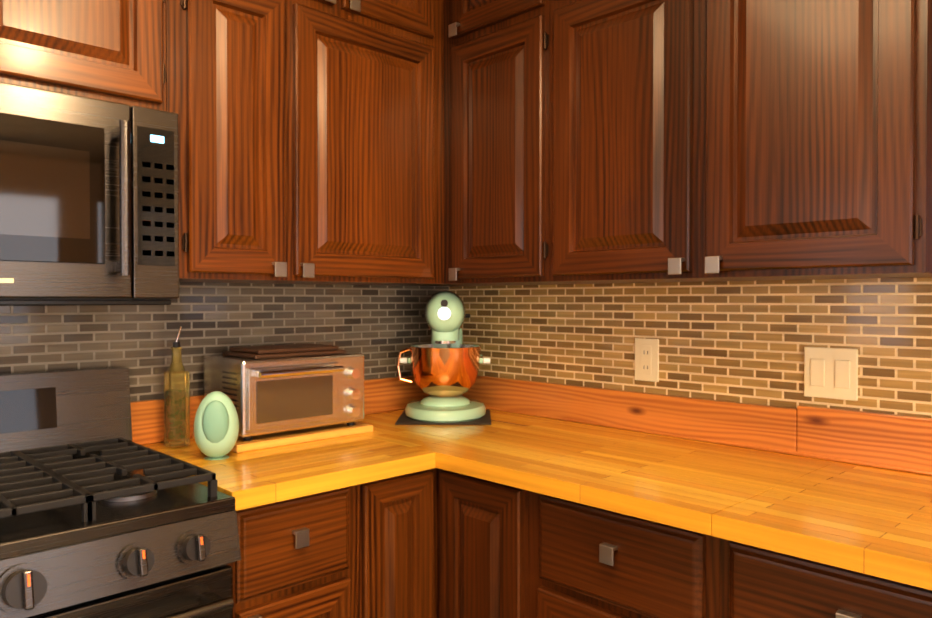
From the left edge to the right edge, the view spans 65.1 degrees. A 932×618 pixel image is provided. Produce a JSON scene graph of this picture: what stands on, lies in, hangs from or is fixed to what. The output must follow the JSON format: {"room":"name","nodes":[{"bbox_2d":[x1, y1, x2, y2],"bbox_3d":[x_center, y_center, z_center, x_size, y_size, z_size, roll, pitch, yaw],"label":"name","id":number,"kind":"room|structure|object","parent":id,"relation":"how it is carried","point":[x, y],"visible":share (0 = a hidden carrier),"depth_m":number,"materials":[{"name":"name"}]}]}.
{"room":"kitchen","nodes":[
{"label":"kitchen","id":0,"kind":"room"},
{"bbox_2d":[0,282,448,401],"bbox_3d":[-1.597,0.123,1.353,4.420,2.340,0.100,-1,1,-44],"label":"wall","id":1,"kind":"structure","parent":0,"point":[379,327],"depth_m":2.11,"materials":[{"name":"tile"}]},
{"bbox_2d":[0,0,165,110],"bbox_3d":[-1.333,-0.742,1.270,1.498,0.602,0.367,-1,1,-44],"label":"upper cabinet","id":2,"kind":"object","parent":1,"relation":"attached to","point":[111,50],"visible":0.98,"depth_m":1.56,"materials":[{"name":"brown wood"}]},
{"bbox_2d":[0,82,178,305],"bbox_3d":[-1.035,-0.223,1.502,0.756,0.432,0.456,-1,1,-44],"label":"over-the-range microwave","id":3,"kind":"object","parent":2,"relation":"attached to","point":[89,201],"visible":1,"depth_m":1.50,"materials":[{"name":"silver metal"}]},
{"bbox_2d":[130,375,428,444],"bbox_3d":[-0.492,0.302,2.341,1.176,0.116,0.023,-1,1,-44],"label":"board","id":4,"kind":"object","parent":1,"relation":"attached to","point":[380,396],"depth_m":2.48,"materials":[{"name":"brown wood"}]},
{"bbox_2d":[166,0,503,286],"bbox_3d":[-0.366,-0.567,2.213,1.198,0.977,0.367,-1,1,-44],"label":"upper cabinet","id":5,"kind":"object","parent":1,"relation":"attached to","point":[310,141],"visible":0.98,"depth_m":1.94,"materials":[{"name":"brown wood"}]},
{"bbox_2d":[449,277,931,417],"bbox_3d":[1.617,0.126,1.131,0.120,2.340,4.700,-1,1,-44],"label":"wall","id":6,"kind":"structure","parent":0,"point":[740,341],"depth_m":2.00,"materials":[{"name":"tile"}]},
{"bbox_2d":[444,0,607,284],"bbox_3d":[0.184,-0.567,2.244,0.367,0.977,0.426,-1,1,-44],"label":"upper cabinet","id":7,"kind":"object","parent":6,"relation":"attached to","point":[496,142],"visible":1,"depth_m":2.11,"materials":[{"name":"brown wood"}]},
{"bbox_2d":[635,338,658,381],"bbox_3d":[0.532,0.150,2.155,0.008,0.125,0.080,-1,1,-44],"label":"electrical outlet","id":8,"kind":"object","parent":6,"relation":"attached to","point":[646,359],"visible":1,"depth_m":2.15,"materials":[{"name":"beige plastic"}]},
{"bbox_2d":[550,0,761,282],"bbox_3d":[0.488,-0.563,1.931,0.367,0.977,0.444,-1,1,-44],"label":"upper cabinet","id":9,"kind":"object","parent":6,"relation":"attached to","point":[625,141],"visible":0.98,"depth_m":1.80,"materials":[{"name":"brown wood"}]},
{"bbox_2d":[700,0,931,280],"bbox_3d":[0.800,-0.559,1.611,0.367,0.977,0.450,-1,1,-44],"label":"upper cabinet","id":10,"kind":"object","parent":6,"relation":"attached to","point":[816,139],"visible":1,"depth_m":1.48,"materials":[{"name":"brown wood"}]},
{"bbox_2d":[804,347,857,400],"bbox_3d":[0.891,0.157,1.786,0.009,0.124,0.124,-1,1,-44],"label":"light switch","id":11,"kind":"object","parent":6,"relation":"attached to","point":[830,373],"visible":1,"depth_m":1.78,"materials":[{"name":"beige plastic"}]},
{"bbox_3d":[0.041,1.339,-0.317,4.420,0.050,4.800,-1,1,-44],"label":"floor","id":12,"kind":"structure","parent":0,"visible":0},
{"bbox_2d":[0,366,240,617],"bbox_3d":[-0.928,0.725,1.404,0.756,1.135,0.720,-1,1,-44],"label":"range","id":13,"kind":"object","parent":12,"relation":"on","point":[102,515],"visible":1,"depth_m":1.39,"materials":[{"name":"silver metal"}]},
{"bbox_2d":[228,485,355,617],"bbox_3d":[-0.580,0.847,1.834,0.338,0.880,0.637,-1,1,-44],"label":"base cabinet","id":14,"kind":"object","parent":12,"relation":"on","point":[298,557],"visible":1,"depth_m":1.61,"materials":[{"name":"brown wood"}]},
{"bbox_2d":[142,435,435,510],"bbox_3d":[-0.499,0.386,1.903,0.552,0.040,0.643,-1,1,-44],"label":"countertop","id":15,"kind":"structure","parent":14,"relation":"on","point":[251,479],"depth_m":1.74,"materials":[{"name":"wood"}]},
{"bbox_2d":[164,326,189,447],"bbox_3d":[-0.769,0.205,1.942,0.052,0.318,0.052,-1,1,-44],"label":"oil bottle","id":16,"kind":"object","parent":15,"relation":"on","point":[176,404],"visible":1,"depth_m":1.93,"materials":[{"name":"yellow glass"}]},
{"bbox_2d":[194,391,238,459],"bbox_3d":[-0.614,0.285,1.799,0.107,0.164,0.110,-1,1,-44],"label":"spoon rest","id":17,"kind":"object","parent":15,"relation":"on","point":[216,426],"visible":1,"depth_m":1.76,"materials":[{"name":"green ceramic"}]},
{"bbox_2d":[192,344,372,452],"bbox_3d":[-0.509,0.235,2.087,0.431,0.256,0.306,-1,1,-44],"label":"toaster oven","id":18,"kind":"object","parent":15,"relation":"on","point":[283,395],"visible":0.85,"depth_m":1.99,"materials":[{"name":"silver metal"}]},
{"bbox_2d":[356,468,528,617],"bbox_3d":[-0.052,0.843,2.152,0.858,0.880,0.918,-1,1,-44],"label":"base cabinet","id":19,"kind":"object","parent":12,"relation":"on","point":[435,543],"visible":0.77,"depth_m":1.80,"materials":[{"name":"brown wood"}]},
{"bbox_2d":[355,410,931,589],"bbox_3d":[0.681,0.390,1.547,0.643,0.040,2.797,-1,1,-44],"label":"countertop","id":20,"kind":"structure","parent":19,"relation":"on","point":[872,521],"depth_m":1.56,"materials":[{"name":"wood"}]},
{"bbox_2d":[395,290,490,424],"bbox_3d":[-0.075,0.148,2.473,0.313,0.420,0.403,0,1,1],"label":"stand mixer","id":21,"kind":"object","parent":20,"relation":"on","point":[445,363],"visible":1,"depth_m":2.35,"materials":[{"name":"green metal"}]},
{"bbox_2d":[462,375,931,475],"bbox_3d":[0.903,0.305,1.762,0.023,0.125,2.798,-1,1,-44],"label":"board","id":22,"kind":"object","parent":20,"relation":"on","point":[891,441],"visible":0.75,"depth_m":1.94,"materials":[{"name":"brown wood"}]},
{"bbox_2d":[529,491,719,617],"bbox_3d":[0.512,0.848,1.731,0.637,0.880,0.469,-1,1,-44],"label":"base cabinet","id":23,"kind":"object","parent":12,"relation":"on","point":[586,561],"visible":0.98,"depth_m":1.51,"materials":[{"name":"brown wood"}]},
{"bbox_2d":[720,538,931,617],"bbox_3d":[0.837,0.852,1.396,0.637,0.880,0.463,-1,1,-44],"label":"base cabinet","id":24,"kind":"object","parent":12,"relation":"on","point":[756,582],"visible":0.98,"depth_m":1.24,"materials":[{"name":"brown wood"}]}
]}

